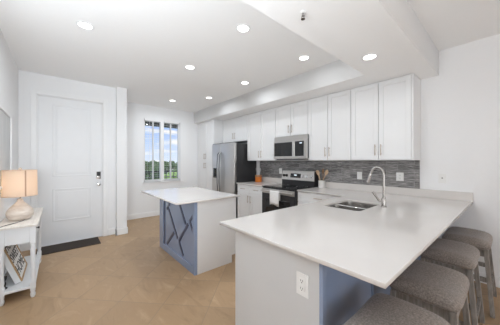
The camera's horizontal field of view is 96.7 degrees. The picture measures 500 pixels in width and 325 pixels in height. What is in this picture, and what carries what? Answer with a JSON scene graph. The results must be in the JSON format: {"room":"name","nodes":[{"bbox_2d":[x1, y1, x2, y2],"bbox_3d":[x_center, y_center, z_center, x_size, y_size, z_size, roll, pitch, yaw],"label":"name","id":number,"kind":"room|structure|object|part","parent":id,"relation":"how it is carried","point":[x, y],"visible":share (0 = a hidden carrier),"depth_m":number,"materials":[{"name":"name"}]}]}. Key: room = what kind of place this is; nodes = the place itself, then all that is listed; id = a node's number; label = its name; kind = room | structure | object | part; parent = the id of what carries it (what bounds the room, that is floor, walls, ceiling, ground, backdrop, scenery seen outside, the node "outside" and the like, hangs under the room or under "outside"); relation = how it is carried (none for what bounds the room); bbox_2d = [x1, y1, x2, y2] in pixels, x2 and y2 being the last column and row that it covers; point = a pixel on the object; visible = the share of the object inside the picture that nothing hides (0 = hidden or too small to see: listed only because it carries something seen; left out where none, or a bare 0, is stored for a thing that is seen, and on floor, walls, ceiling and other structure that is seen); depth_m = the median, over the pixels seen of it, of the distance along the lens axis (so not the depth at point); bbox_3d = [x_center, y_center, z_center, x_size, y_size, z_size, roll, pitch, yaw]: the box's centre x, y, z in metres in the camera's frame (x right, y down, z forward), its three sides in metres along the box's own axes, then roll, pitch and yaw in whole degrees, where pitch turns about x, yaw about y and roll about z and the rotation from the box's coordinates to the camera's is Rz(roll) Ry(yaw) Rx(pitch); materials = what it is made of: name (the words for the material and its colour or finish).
{"room":"kitchen","nodes":[
{"label":"kitchen","id":0,"kind":"room"},
{"bbox_2d":[0,29,17,273],"bbox_3d":[-2.538,-0.010,2.122,0.150,2.780,3.530,0,0,-41],"label":"wall","id":1,"kind":"structure","parent":0,"point":[8,67],"depth_m":2.77,"materials":[{"name":"paint"}]},
{"bbox_2d":[0,105,11,189],"bbox_3d":[-2.701,-0.142,2.444,0.025,0.845,0.830,0,0,-41],"label":"wall picture","id":2,"kind":"object","parent":1,"relation":"attached to","point":[5,117],"visible":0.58,"depth_m":2.50},
{"bbox_2d":[18,70,115,246],"bbox_3d":[-3.098,-0.010,3.872,1.290,2.780,0.150,0,0,-41],"label":"wall","id":3,"kind":"structure","parent":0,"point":[26,80],"depth_m":3.71,"materials":[{"name":"paint"}]},
{"bbox_2d":[18,228,114,251],"bbox_3d":[-3.049,1.323,3.804,1.275,0.115,0.015,0,0,-41],"label":"baseboard","id":4,"kind":"structure","parent":3,"relation":"attached to","point":[26,246],"depth_m":3.45,"materials":[{"name":"white wood"}]},
{"bbox_2d":[31,88,107,248],"bbox_3d":[-3.087,0.119,3.860,1.020,2.522,0.162,0,0,-41],"label":"door frame","id":5,"kind":"structure","parent":3,"relation":"attached to","point":[34,92],"depth_m":3.89,"materials":[{"name":"white wood"}]},
{"bbox_2d":[38,95,101,246],"bbox_3d":[-3.048,0.155,3.815,0.854,2.426,0.115,0,0,-41],"label":"door","id":6,"kind":"structure","parent":3,"relation":"in","point":[69,131],"depth_m":3.79,"materials":[{"name":"white wood"}]},
{"bbox_2d":[116,87,126,228],"bbox_3d":[-2.828,-0.010,4.676,0.170,2.780,1.225,0,0,-41],"label":"wall","id":7,"kind":"structure","parent":0,"point":[121,93],"depth_m":4.21,"materials":[{"name":"paint"}]},
{"bbox_2d":[115,227,127,235],"bbox_3d":[-2.769,1.323,4.608,0.200,0.115,1.075,0,0,-41],"label":"baseboard","id":8,"kind":"structure","parent":7,"relation":"attached to","point":[121,231],"depth_m":4.20,"materials":[{"name":"white wood"}]},
{"bbox_2d":[145,121,176,128],"bbox_3d":[-2.913,-1.285,6.436,7.000,0.270,1.550,0,0,-41],"label":"ceiling","id":9,"kind":"structure","parent":0,"point":[156,124],"depth_m":7.29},
{"bbox_2d":[127,102,196,214],"bbox_3d":[-2.108,-0.010,6.008,2.660,2.780,0.150,0,0,-41],"label":"wall","id":10,"kind":"structure","parent":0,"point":[138,202],"depth_m":5.51,"materials":[{"name":"paint"}]},
{"bbox_2d":[127,211,159,219],"bbox_3d":[-2.304,1.323,5.730,2.000,0.115,0.015,0,0,-41],"label":"baseboard","id":11,"kind":"structure","parent":10,"relation":"attached to","point":[155,213],"depth_m":5.45,"materials":[{"name":"white wood"}]},
{"bbox_2d":[144,118,159,181],"bbox_3d":[-2.466,-0.281,5.627,0.380,1.568,0.047,0,0,-41],"label":"window blind","id":12,"kind":"object","parent":10,"relation":"attached to","point":[145,119],"visible":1,"depth_m":5.55,"materials":[{"name":"white plastic"}]},
{"bbox_3d":[-2.559,-0.265,5.552,0.003,1.520,0.002,0,0,-41],"label":"ladder cord","id":13,"kind":"part","parent":12,"relation":"part of","materials":[{"name":"white fabric"}]},
{"bbox_3d":[-2.468,-1.042,5.630,0.380,0.045,0.041,0,0,-41],"label":"head rail","id":14,"kind":"part","parent":12,"relation":"part of","materials":[{"name":"white plastic"}]},
{"bbox_2d":[143,120,181,182],"bbox_3d":[-2.287,-0.264,5.810,0.990,1.602,0.135,0,0,-41],"label":"window","id":15,"kind":"structure","parent":10,"relation":"attached to","point":[161,123],"depth_m":5.79,"materials":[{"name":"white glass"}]},
{"bbox_3d":[-2.271,0.526,5.791,0.990,0.022,0.085,0,0,-41],"label":"sill","id":16,"kind":"part","parent":15,"relation":"part of","materials":[{"name":"white wood"}]},
{"bbox_2d":[164,121,178,180],"bbox_3d":[-2.094,-0.281,5.953,0.410,1.568,0.041,0,0,-41],"label":"window blind","id":17,"kind":"object","parent":10,"relation":"attached to","point":[173,123],"visible":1,"depth_m":5.93,"materials":[{"name":"white plastic"}]},
{"bbox_2d":[0,0,499,111],"bbox_3d":[-0.445,-1.500,0.210,8.000,0.200,11.100,0,0,-41],"label":"ceiling","id":18,"kind":"structure","parent":0,"point":[144,48],"depth_m":2.62,"materials":[{"name":"paint"}]},
{"bbox_2d":[75,20,94,29],"bbox_3d":[-1.690,-1.395,2.280,0.158,0.010,0.158,0,0,-41],"label":"recessed light","id":19,"kind":"object","parent":18,"relation":"in","point":[85,25],"visible":1,"depth_m":2.28,"materials":[{"name":"white plastic"}]},
{"bbox_2d":[185,65,194,69],"bbox_3d":[-0.887,-1.395,3.290,0.158,0.010,0.158,0,0,-41],"label":"recessed light","id":20,"kind":"object","parent":18,"relation":"in","point":[191,67],"visible":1,"depth_m":3.29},
{"bbox_2d":[236,24,250,32],"bbox_3d":[-0.072,-1.395,2.329,0.158,0.010,0.158,0,0,-41],"label":"recessed light","id":21,"kind":"object","parent":18,"relation":"in","point":[243,28],"visible":1,"depth_m":2.33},
{"bbox_2d":[298,55,309,60],"bbox_3d":[0.727,-1.395,2.992,0.158,0.010,0.158,0,0,-41],"label":"recessed light","id":22,"kind":"object","parent":18,"relation":"in","point":[303,57],"visible":1,"depth_m":2.98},
{"bbox_2d":[0,215,499,324],"bbox_3d":[-0.445,1.480,0.210,8.000,0.200,11.100,0,0,-41],"label":"floor","id":23,"kind":"structure","parent":0,"point":[124,279],"depth_m":2.38,"materials":[{"name":"stone"}]},
{"bbox_2d":[0,207,42,305],"bbox_3d":[-2.620,1.005,2.570,0.297,0.750,1.085,0,0,-41],"label":"console table","id":24,"kind":"object","parent":23,"relation":"on","point":[25,231],"visible":0.84,"depth_m":2.25,"materials":[{"name":"white paint"}]},
{"bbox_3d":[-2.380,1.016,2.127,0.044,0.728,0.044,0,0,-41],"label":"leg","id":25,"kind":"part","parent":24,"relation":"part of","materials":[{"name":"white paint"}]},
{"bbox_2d":[4,276,7,288],"bbox_3d":[-2.419,1.195,2.187,0.048,0.120,0.048,0,0,-41],"label":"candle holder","id":26,"kind":"object","parent":24,"relation":"on","point":[5,277],"visible":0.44,"depth_m":2.19,"materials":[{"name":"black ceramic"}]},
{"bbox_2d":[4,244,26,283],"bbox_3d":[-2.599,1.023,2.426,0.206,0.463,0.500,0,0,-41],"label":"box sign","id":27,"kind":"object","parent":24,"relation":"on","point":[15,263],"visible":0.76,"depth_m":2.33,"materials":[{"name":"white paint"}]},
{"bbox_2d":[1,167,37,226],"bbox_3d":[-2.433,0.346,2.341,0.279,0.567,0.456,0,0,-41],"label":"table lamp","id":28,"kind":"object","parent":24,"relation":"on","point":[19,183],"visible":1,"depth_m":2.33,"materials":[{"name":"ceramic"}]},
{"bbox_3d":[-2.490,0.232,2.408,0.276,0.273,0.276,0,0,-41],"label":"lamp shade","id":29,"kind":"part","parent":28,"relation":"part of","materials":[{"name":"fabric"}]},
{"bbox_3d":[-2.490,0.232,2.408,0.279,0.279,0.279,0,0,-41],"label":"shade trim","id":30,"kind":"part","parent":28,"relation":"part of","materials":[{"name":"fabric"}]},
{"bbox_2d":[4,254,40,294],"bbox_3d":[-2.620,1.268,2.570,0.253,0.024,1.025,0,0,-41],"label":"shelf","id":31,"kind":"object","parent":24,"relation":"attached to","point":[25,284],"depth_m":2.33,"materials":[{"name":"white paint"}]},
{"bbox_3d":[-2.216,1.016,2.268,0.044,0.728,0.044,0,0,-41],"label":"leg","id":32,"kind":"part","parent":24,"relation":"part of","materials":[{"name":"white paint"}]},
{"bbox_3d":[-2.859,1.016,3.014,0.044,0.728,0.044,0,0,-41],"label":"leg","id":33,"kind":"part","parent":24,"relation":"part of","materials":[{"name":"white paint"}]},
{"bbox_2d":[36,237,100,254],"bbox_3d":[-2.941,1.374,3.632,0.795,0.012,0.402,0,0,-41],"label":"door mat","id":34,"kind":"object","parent":23,"relation":"on","point":[55,248],"visible":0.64,"depth_m":3.62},
{"bbox_2d":[160,197,235,275],"bbox_3d":[-0.811,0.934,3.366,0.679,0.891,1.225,0,0,-41],"label":"kitchen island","id":35,"kind":"object","parent":23,"relation":"on","point":[193,234],"visible":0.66,"depth_m":2.90,"materials":[{"name":"blue paint"}]},
{"bbox_3d":[-1.054,0.934,3.157,0.038,0.891,1.222,0,0,-41],"label":"panel","id":36,"kind":"part","parent":35,"relation":"part of","materials":[{"name":"blue paint"}]},
{"bbox_2d":[141,187,239,204],"bbox_3d":[-0.933,0.477,3.300,0.900,0.022,1.385,0,0,-41],"label":"island countertop","id":37,"kind":"structure","parent":35,"relation":"on","point":[185,195],"depth_m":3.05,"materials":[{"name":"white stone"}]},
{"bbox_3d":[-0.424,0.934,2.906,0.588,0.891,0.023,0,0,-41],"label":"panel","id":38,"kind":"part","parent":35,"relation":"part of","materials":[{"name":"white wood"}]},
{"bbox_2d":[197,119,222,189],"bbox_3d":[-1.008,0.146,6.256,0.666,2.467,0.908,0,0,-41],"label":"tall cabinet","id":39,"kind":"object","parent":23,"relation":"on","point":[209,133],"visible":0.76,"depth_m":5.99,"materials":[{"name":"white wood"}]},
{"bbox_3d":[-1.343,0.629,6.202,0.019,1.273,0.406,0,0,-41],"label":"door","id":40,"kind":"part","parent":39,"relation":"part of","materials":[{"name":"white wood"}]},
{"bbox_3d":[-1.343,-0.545,6.202,0.019,1.051,0.406,0,0,-41],"label":"door","id":41,"kind":"part","parent":39,"relation":"part of","materials":[{"name":"white wood"}]},
{"bbox_3d":[-1.071,0.629,5.886,0.019,1.273,0.411,0,0,-41],"label":"door","id":42,"kind":"part","parent":39,"relation":"part of","materials":[{"name":"white wood"}]},
{"bbox_3d":[-1.071,-0.545,5.886,0.019,1.051,0.411,0,0,-41],"label":"door","id":43,"kind":"part","parent":39,"relation":"part of","materials":[{"name":"white wood"}]},
{"bbox_2d":[212,142,255,217],"bbox_3d":[-0.436,0.469,5.499,0.754,1.822,0.945,0,0,-41],"label":"refrigerator","id":44,"kind":"object","parent":23,"relation":"on","point":[231,166],"visible":0.64,"depth_m":5.17,"materials":[{"name":"silver metal"}]},
{"bbox_3d":[-0.820,0.427,5.539,0.068,1.715,0.382,0,0,-41],"label":"door","id":45,"kind":"part","parent":44,"relation":"part of","materials":[{"name":"metal"}]},
{"bbox_3d":[-0.774,0.271,5.382,0.090,0.998,0.026,0,0,-41],"label":"handle","id":46,"kind":"part","parent":44,"relation":"part of","materials":[{"name":"metal"}]},
{"bbox_3d":[-0.715,0.271,5.314,0.090,0.998,0.026,0,0,-41],"label":"handle","id":47,"kind":"part","parent":44,"relation":"part of","materials":[{"name":"metal"}]},
{"bbox_3d":[-0.509,0.427,5.179,0.068,1.715,0.557,0,0,-41],"label":"door","id":48,"kind":"part","parent":44,"relation":"part of","materials":[{"name":"metal"}]},
{"bbox_2d":[238,184,262,217],"bbox_3d":[0.235,0.934,4.786,0.706,0.891,0.830,0,0,-41],"label":"base cabinet","id":49,"kind":"object","parent":23,"relation":"on","point":[250,199],"visible":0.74,"depth_m":4.58,"materials":[{"name":"white wood"}]},
{"bbox_3d":[-0.135,0.576,4.741,0.019,0.150,0.406,0,0,-41],"label":"drawer","id":50,"kind":"part","parent":49,"relation":"part of","materials":[{"name":"white wood"}]},
{"bbox_3d":[-0.135,0.964,4.741,0.019,0.603,0.406,0,0,-41],"label":"door","id":51,"kind":"part","parent":49,"relation":"part of","materials":[{"name":"white wood"}]},
{"bbox_3d":[0.136,0.964,4.427,0.019,0.603,0.406,0,0,-41],"label":"door","id":52,"kind":"part","parent":49,"relation":"part of","materials":[{"name":"white wood"}]},
{"bbox_3d":[0.136,0.576,4.427,0.019,0.150,0.406,0,0,-41],"label":"drawer","id":53,"kind":"part","parent":49,"relation":"part of","materials":[{"name":"white wood"}]},
{"bbox_2d":[236,177,281,186],"bbox_3d":[0.235,0.426,4.795,0.693,0.124,0.848,0,0,-41],"label":"countertop","id":54,"kind":"structure","parent":49,"relation":"on","point":[265,180],"depth_m":4.87,"materials":[{"name":"white stone"}]},
{"bbox_2d":[255,175,261,181],"bbox_3d":[0.194,0.390,5.101,0.162,0.150,0.162,0,0,-41],"label":"utensil crock","id":55,"kind":"object","parent":54,"relation":"on","point":[258,178],"visible":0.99,"depth_m":5.04,"materials":[{"name":"orange ceramic"}]},
{"bbox_2d":[261,170,318,212],"bbox_3d":[0.725,0.784,4.132,0.782,1.192,0.778,0,0,-41],"label":"range","id":56,"kind":"object","parent":23,"relation":"on","point":[292,181],"visible":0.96,"depth_m":4.08,"materials":[{"name":"black metal"}]},
{"bbox_2d":[270,190,279,206],"bbox_3d":[0.434,0.644,3.881,0.057,0.259,0.222,0,0,-41],"label":"dish towel","id":57,"kind":"object","parent":56,"relation":"hanging from","point":[274,195],"visible":0.99,"depth_m":3.85,"materials":[{"name":"white fabric"}]},
{"bbox_3d":[0.452,0.534,3.897,0.062,0.025,0.714,0,0,-41],"label":"oven handle","id":58,"kind":"part","parent":56,"relation":"part of","materials":[{"name":"metal"}]},
{"bbox_3d":[0.477,0.538,3.919,0.007,0.084,0.766,0,0,-41],"label":"door trim","id":59,"kind":"part","parent":56,"relation":"part of","materials":[{"name":"metal"}]},
{"bbox_3d":[0.491,0.820,3.931,0.030,0.650,0.770,0,0,-41],"label":"oven door","id":60,"kind":"part","parent":56,"relation":"part of","materials":[{"name":"black glass"}]},
{"bbox_2d":[262,184,314,190],"bbox_3d":[0.696,0.468,4.108,0.571,0.019,0.776,0,0,-41],"label":"cooktop","id":61,"kind":"object","parent":56,"relation":"in","point":[278,187],"depth_m":4.07,"materials":[{"name":"grey"}]},
{"bbox_3d":[0.962,0.274,4.338,0.155,0.172,0.774,0,0,-41],"label":"control panel","id":62,"kind":"part","parent":56,"relation":"part of","materials":[{"name":"metal"}]},
{"bbox_2d":[298,191,338,204],"bbox_3d":[1.283,0.934,3.572,0.706,0.891,0.792,0,0,-41],"label":"base cabinet","id":63,"kind":"object","parent":23,"relation":"on","point":[303,197],"visible":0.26,"depth_m":3.48,"materials":[{"name":"white wood"}]},
{"bbox_2d":[235,231,420,324],"bbox_3d":[1.085,0.934,2.292,2.677,0.891,0.868,0,0,-41],"label":"base cabinet","id":64,"kind":"object","parent":23,"relation":"on","point":[265,273],"visible":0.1,"depth_m":1.32,"materials":[{"name":"blue paint"}]},
{"bbox_3d":[0.125,0.934,1.374,0.024,0.891,0.693,0,0,-41],"label":"panel","id":65,"kind":"part","parent":64,"relation":"part of","materials":[{"name":"white wood"}]},
{"bbox_2d":[296,271,308,298],"bbox_3d":[0.277,0.654,1.179,0.009,0.118,0.075,0,0,-41],"label":"electrical outlet","id":66,"kind":"object","parent":64,"relation":"attached to","point":[302,280],"visible":1,"depth_m":1.17,"materials":[{"name":"white plastic"}]},
{"bbox_2d":[299,278,304,284],"bbox_3d":[0.275,0.634,1.178,0.004,0.028,0.032,0,0,-41],"label":"receptacle","id":67,"kind":"object","parent":66,"relation":"attached to","point":[301,280],"depth_m":1.18,"materials":[{"name":"grey plastic"}]},
{"bbox_2d":[299,285,304,291],"bbox_3d":[0.275,0.674,1.178,0.004,0.028,0.032,0,0,-41],"label":"receptacle","id":68,"kind":"object","parent":66,"relation":"attached to","point":[301,287],"depth_m":1.18,"materials":[{"name":"grey plastic"}]},
{"bbox_2d":[220,182,472,288],"bbox_3d":[0.919,0.426,2.458,2.713,0.124,1.996,0,0,-41],"label":"countertop","id":69,"kind":"structure","parent":64,"relation":"on","point":[374,245],"depth_m":1.59,"materials":[{"name":"white stone"}]},
{"bbox_2d":[318,180,325,187],"bbox_3d":[1.285,0.403,3.969,0.124,0.125,0.124,0,0,-41],"label":"utensil crock","id":70,"kind":"object","parent":69,"relation":"on","point":[322,183],"visible":1,"depth_m":3.92,"materials":[{"name":"white ceramic"}]},
{"bbox_2d":[329,201,376,210],"bbox_3d":[1.113,0.583,2.407,0.604,0.191,0.404,0,0,-41],"label":"sink","id":71,"kind":"object","parent":69,"relation":"in","point":[355,206],"visible":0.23,"depth_m":2.52,"materials":[{"name":"metal"}]},
{"bbox_3d":[0.997,0.583,2.307,0.298,0.190,0.404,0,0,-41],"label":"bowl","id":72,"kind":"part","parent":71,"relation":"part of","materials":[{"name":"metal"}]},
{"bbox_3d":[1.228,0.583,2.507,0.298,0.190,0.404,0,0,-41],"label":"bowl","id":73,"kind":"part","parent":71,"relation":"part of","materials":[{"name":"metal"}]},
{"bbox_2d":[366,166,386,207],"bbox_3d":[1.317,0.258,2.324,0.057,0.416,0.201,0,0,-44],"label":"faucet","id":74,"kind":"object","parent":69,"relation":"on","point":[383,199],"visible":1,"depth_m":2.28,"materials":[{"name":"silver metal"}]},
{"bbox_3d":[1.352,0.934,1.974,2.662,0.891,0.038,0,0,-41],"label":"panel","id":75,"kind":"part","parent":64,"relation":"part of","materials":[{"name":"blue paint"}]},
{"bbox_2d":[343,293,449,324],"bbox_3d":[0.662,1.049,1.008,0.520,0.662,0.398,0,0,-41],"label":"bar stool","id":76,"kind":"object","parent":23,"relation":"on","point":[381,308],"visible":1,"depth_m":1.05,"materials":[{"name":"beige fabric"}]},
{"bbox_2d":[389,260,470,324],"bbox_3d":[1.155,1.049,1.433,0.520,0.662,0.398,0,0,-41],"label":"bar stool","id":77,"kind":"object","parent":23,"relation":"on","point":[442,291],"visible":0.8,"depth_m":1.33,"materials":[{"name":"fabric"}]},
{"bbox_3d":[0.887,1.094,1.417,0.095,0.572,0.073,0,0,-41],"label":"leg","id":78,"kind":"part","parent":77,"relation":"part of","materials":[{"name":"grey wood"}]},
{"bbox_3d":[1.100,1.094,1.171,0.095,0.572,0.073,0,0,-41],"label":"leg","id":79,"kind":"part","parent":77,"relation":"part of","materials":[{"name":"grey wood"}]},
{"bbox_3d":[1.422,1.094,1.448,0.095,0.572,0.073,0,0,-41],"label":"leg","id":80,"kind":"part","parent":77,"relation":"part of","materials":[{"name":"grey wood"}]},
{"bbox_2d":[420,238,484,324],"bbox_3d":[1.703,1.049,1.899,0.520,0.662,0.398,0,0,-41],"label":"bar stool","id":81,"kind":"object","parent":23,"relation":"on","point":[461,257],"visible":0.7,"depth_m":1.78,"materials":[{"name":"fabric"}]},
{"bbox_3d":[1.703,0.767,1.899,0.476,0.098,0.350,0,0,-41],"label":"seat","id":82,"kind":"part","parent":81,"relation":"part of","materials":[{"name":"beige fabric"}]},
{"bbox_3d":[1.648,1.094,1.637,0.095,0.572,0.073,0,0,-41],"label":"leg","id":83,"kind":"part","parent":81,"relation":"part of","materials":[{"name":"grey wood"}]},
{"bbox_3d":[1.970,1.094,1.915,0.095,0.572,0.073,0,0,-41],"label":"leg","id":84,"kind":"part","parent":81,"relation":"part of","materials":[{"name":"grey wood"}]},
{"bbox_2d":[442,227,496,318],"bbox_3d":[2.216,1.049,2.269,0.520,0.662,0.398,0,0,-41],"label":"bar stool","id":85,"kind":"object","parent":23,"relation":"on","point":[482,240],"visible":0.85,"depth_m":2.12,"materials":[{"name":"fabric"}]},
{"bbox_3d":[2.216,0.767,2.269,0.476,0.098,0.350,0,0,-41],"label":"seat","id":86,"kind":"part","parent":85,"relation":"part of","materials":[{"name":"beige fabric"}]},
{"bbox_3d":[2.161,1.094,2.007,0.095,0.572,0.073,0,0,-41],"label":"leg","id":87,"kind":"part","parent":85,"relation":"part of","materials":[{"name":"grey wood"}]},
{"bbox_3d":[2.483,1.094,2.285,0.095,0.572,0.073,0,0,-41],"label":"leg","id":88,"kind":"part","parent":85,"relation":"part of","materials":[{"name":"grey wood"}]},
{"bbox_2d":[194,0,438,123],"bbox_3d":[-1.545,-1.245,2.907,5.860,0.310,5.280,0,0,-41],"label":"soffit","id":89,"kind":"structure","parent":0,"point":[348,30],"depth_m":2.18,"materials":[{"name":"paint"}]},
{"bbox_2d":[300,10,305,19],"bbox_3d":[0.386,-1.064,1.620,0.046,0.052,0.046,0,0,-41],"label":"sprinkler head","id":90,"kind":"object","parent":89,"relation":"attached to","point":[302,12],"visible":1,"depth_m":1.61},
{"bbox_2d":[361,53,377,60],"bbox_3d":[1.240,-1.085,2.307,0.158,0.010,0.158,0,0,-41],"label":"recessed light","id":91,"kind":"object","parent":89,"relation":"attached to","point":[370,56],"visible":1,"depth_m":2.30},
{"bbox_2d":[243,34,499,276],"bbox_3d":[2.533,-0.010,2.781,0.150,2.780,11.100,0,0,-41],"label":"wall","id":92,"kind":"structure","parent":0,"point":[460,106],"depth_m":2.62,"materials":[{"name":"paint"}]},
{"bbox_2d":[223,115,246,142],"bbox_3d":[-0.272,-0.786,5.618,0.386,0.602,1.008,0,0,-41],"label":"upper cabinet","id":93,"kind":"object","parent":92,"relation":"attached to","point":[234,129],"visible":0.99,"depth_m":5.47,"materials":[{"name":"white wood"}]},
{"bbox_3d":[-0.550,-0.782,5.711,0.019,0.577,0.495,0,0,-41],"label":"door","id":94,"kind":"part","parent":93,"relation":"part of","materials":[{"name":"white wood"}]},
{"bbox_3d":[-0.221,-0.782,5.330,0.019,0.577,0.495,0,0,-41],"label":"door","id":95,"kind":"part","parent":93,"relation":"part of","materials":[{"name":"white wood"}]},
{"bbox_2d":[247,108,286,160],"bbox_3d":[0.345,-0.552,4.903,0.386,1.070,0.877,0,0,-41],"label":"upper cabinet","id":96,"kind":"object","parent":92,"relation":"attached to","point":[261,126],"visible":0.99,"depth_m":4.77,"materials":[{"name":"white wood"}]},
{"bbox_3d":[0.088,-0.548,4.972,0.019,1.045,0.430,0,0,-41],"label":"door","id":97,"kind":"part","parent":96,"relation":"part of","materials":[{"name":"white wood"}]},
{"bbox_3d":[0.375,-0.548,4.640,0.019,1.045,0.430,0,0,-41],"label":"door","id":98,"kind":"part","parent":96,"relation":"part of","materials":[{"name":"white wood"}]},
{"bbox_2d":[276,100,307,136],"bbox_3d":[0.882,-0.781,4.281,0.386,0.611,0.764,0,0,-41],"label":"upper cabinet","id":99,"kind":"object","parent":92,"relation":"attached to","point":[291,119],"visible":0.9,"depth_m":4.14,"materials":[{"name":"white wood"}]},
{"bbox_3d":[0.644,-0.777,4.328,0.019,0.586,0.373,0,0,-41],"label":"door","id":100,"kind":"part","parent":99,"relation":"part of","materials":[{"name":"white wood"}]},
{"bbox_2d":[274,134,308,159],"bbox_3d":[0.870,-0.255,4.244,0.452,0.437,0.772,0,0,-41],"label":"microwave","id":101,"kind":"object","parent":99,"relation":"attached to","point":[296,147],"visible":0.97,"depth_m":4.06,"materials":[{"name":"silver metal"}]},
{"bbox_3d":[0.746,-0.432,4.136,0.030,0.082,0.772,0,0,-41],"label":"vent panel","id":102,"kind":"part","parent":101,"relation":"part of","materials":[{"name":"metal"}]},
{"bbox_3d":[0.779,-0.231,4.025,0.028,0.275,0.028,0,0,-41],"label":"handle","id":103,"kind":"part","parent":101,"relation":"part of","materials":[{"name":"metal"}]},
{"bbox_3d":[0.872,-0.231,3.935,0.006,0.265,0.192,0,0,-41],"label":"control panel","id":104,"kind":"part","parent":101,"relation":"part of","materials":[{"name":"black glass"}]},
{"bbox_3d":[0.894,-0.777,4.038,0.019,0.586,0.373,0,0,-41],"label":"door","id":105,"kind":"part","parent":99,"relation":"part of","materials":[{"name":"white wood"}]},
{"bbox_2d":[308,89,350,160],"bbox_3d":[1.379,-0.552,3.705,0.386,1.070,0.752,0,0,-41],"label":"upper cabinet","id":106,"kind":"object","parent":92,"relation":"attached to","point":[329,116],"visible":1,"depth_m":3.56,"materials":[{"name":"white wood"}]},
{"bbox_3d":[1.143,-0.548,3.750,0.019,1.045,0.367,0,0,-41],"label":"door","id":107,"kind":"part","parent":106,"relation":"part of","materials":[{"name":"white wood"}]},
{"bbox_3d":[1.389,-0.548,3.465,0.019,1.045,0.367,0,0,-41],"label":"door","id":108,"kind":"part","parent":106,"relation":"part of","materials":[{"name":"white wood"}]},
{"bbox_2d":[260,160,419,188],"bbox_3d":[1.252,0.173,4.142,0.012,0.379,3.105,0,0,-41],"label":"tile backsplash","id":109,"kind":"structure","parent":92,"relation":"attached to","point":[338,171],"depth_m":3.60,"materials":[{"name":"grey tile"}]},
{"bbox_2d":[357,172,361,178],"bbox_3d":[1.748,0.225,3.550,0.010,0.118,0.075,0,0,-41],"label":"light switch","id":110,"kind":"object","parent":109,"relation":"attached to","point":[359,174],"visible":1,"depth_m":3.54,"materials":[{"name":"white plastic"}]},
{"bbox_2d":[396,172,403,180],"bbox_3d":[2.111,0.215,3.130,0.009,0.118,0.090,0,0,-41],"label":"electrical outlet","id":111,"kind":"object","parent":109,"relation":"attached to","point":[399,176],"visible":1,"depth_m":3.13,"materials":[{"name":"white plastic"}]},
{"bbox_2d":[351,73,420,159],"bbox_3d":[1.878,-0.552,3.127,0.386,1.070,0.771,0,0,-41],"label":"upper cabinet","id":112,"kind":"object","parent":92,"relation":"attached to","point":[385,115],"visible":1,"depth_m":2.96,"materials":[{"name":"white wood"}]},
{"bbox_3d":[1.635,-0.548,3.179,0.019,1.045,0.366,0,0,-41],"label":"door","id":113,"kind":"part","parent":112,"relation":"part of","materials":[{"name":"white wood"}]},
{"bbox_3d":[1.881,-0.548,2.895,0.019,1.045,0.366,0,0,-41],"label":"door","id":114,"kind":"part","parent":112,"relation":"part of","materials":[{"name":"white wood"}]},
{"bbox_3d":[2.136,-0.552,2.854,0.353,1.070,0.020,0,0,-41],"label":"panel","id":115,"kind":"part","parent":112,"relation":"part of","materials":[{"name":"white wood"}]},
{"bbox_2d":[438,174,445,182],"bbox_3d":[2.417,0.212,2.795,0.008,0.118,0.075,0,0,-41],"label":"outlet","id":116,"kind":"object","parent":92,"relation":"attached to","point":[441,177],"visible":1,"depth_m":2.79,"materials":[{"name":"white plastic"}]},
{"bbox_2d":[473,272,499,287],"bbox_3d":[4.215,1.323,0.706,0.015,0.115,5.560,0,0,-41],"label":"baseboard","id":117,"kind":"structure","parent":92,"relation":"attached to","point":[497,279],"depth_m":2.45,"materials":[{"name":"white wood"}]},
{"bbox_3d":[-2.913,1.520,6.435,7.000,0.220,1.550,0,0,-41],"label":"floor","id":118,"kind":"structure","parent":0,"visible":0},
{"bbox_2d":[145,170,176,179],"bbox_3d":[-3.321,0.858,6.909,7.000,1.105,0.060,0,0,-41],"label":"balcony railing","id":119,"kind":"object","parent":118,"relation":"on","point":[173,171],"visible":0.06,"depth_m":7.19,"materials":[{"name":"black metal"}]},
{"bbox_3d":[-3.321,0.328,6.909,7.000,0.045,0.060,0,0,-41],"label":"rail","id":120,"kind":"part","parent":119,"relation":"part of","materials":[{"name":"black"}]},
{"label":"outside","id":121,"kind":"structure","parent":0,"visible":0},
{"bbox_3d":[-72.582,7.530,114.695,340.000,0.300,251.500,0,0,-41],"label":"ground","id":122,"kind":"structure","parent":121,"visible":0},
{"bbox_2d":[146,160,158,169],"bbox_3d":[-48.150,3.344,109.766,6.480,8.071,6.443,0,0,-41],"label":"tree","id":123,"kind":"object","parent":122,"relation":"on","point":[149,162],"visible":0.55,"depth_m":107.81,"materials":[{"name":"green plant"}]},
{"bbox_2d":[149,166,167,174],"bbox_3d":[-21.631,4.156,51.664,4.757,6.449,4.946,0,0,-41],"label":"tree","id":124,"kind":"object","parent":122,"relation":"on","point":[156,168],"visible":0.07,"depth_m":50.51,"materials":[{"name":"green plant"}]},
{"bbox_2d":[164,161,171,170],"bbox_3d":[-42.727,3.539,112.248,6.239,7.683,6.501,0,0,-41],"label":"tree","id":125,"kind":"object","parent":122,"relation":"on","point":[166,168],"visible":0.57,"depth_m":110.50,"materials":[{"name":"green plant"}]},
{"bbox_2d":[164,174,176,178],"bbox_3d":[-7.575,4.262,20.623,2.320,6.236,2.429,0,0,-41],"label":"grass","id":126,"kind":"structure","parent":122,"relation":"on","point":[164,174],"depth_m":20.11,"materials":[{"name":"green plant"}]}
]}

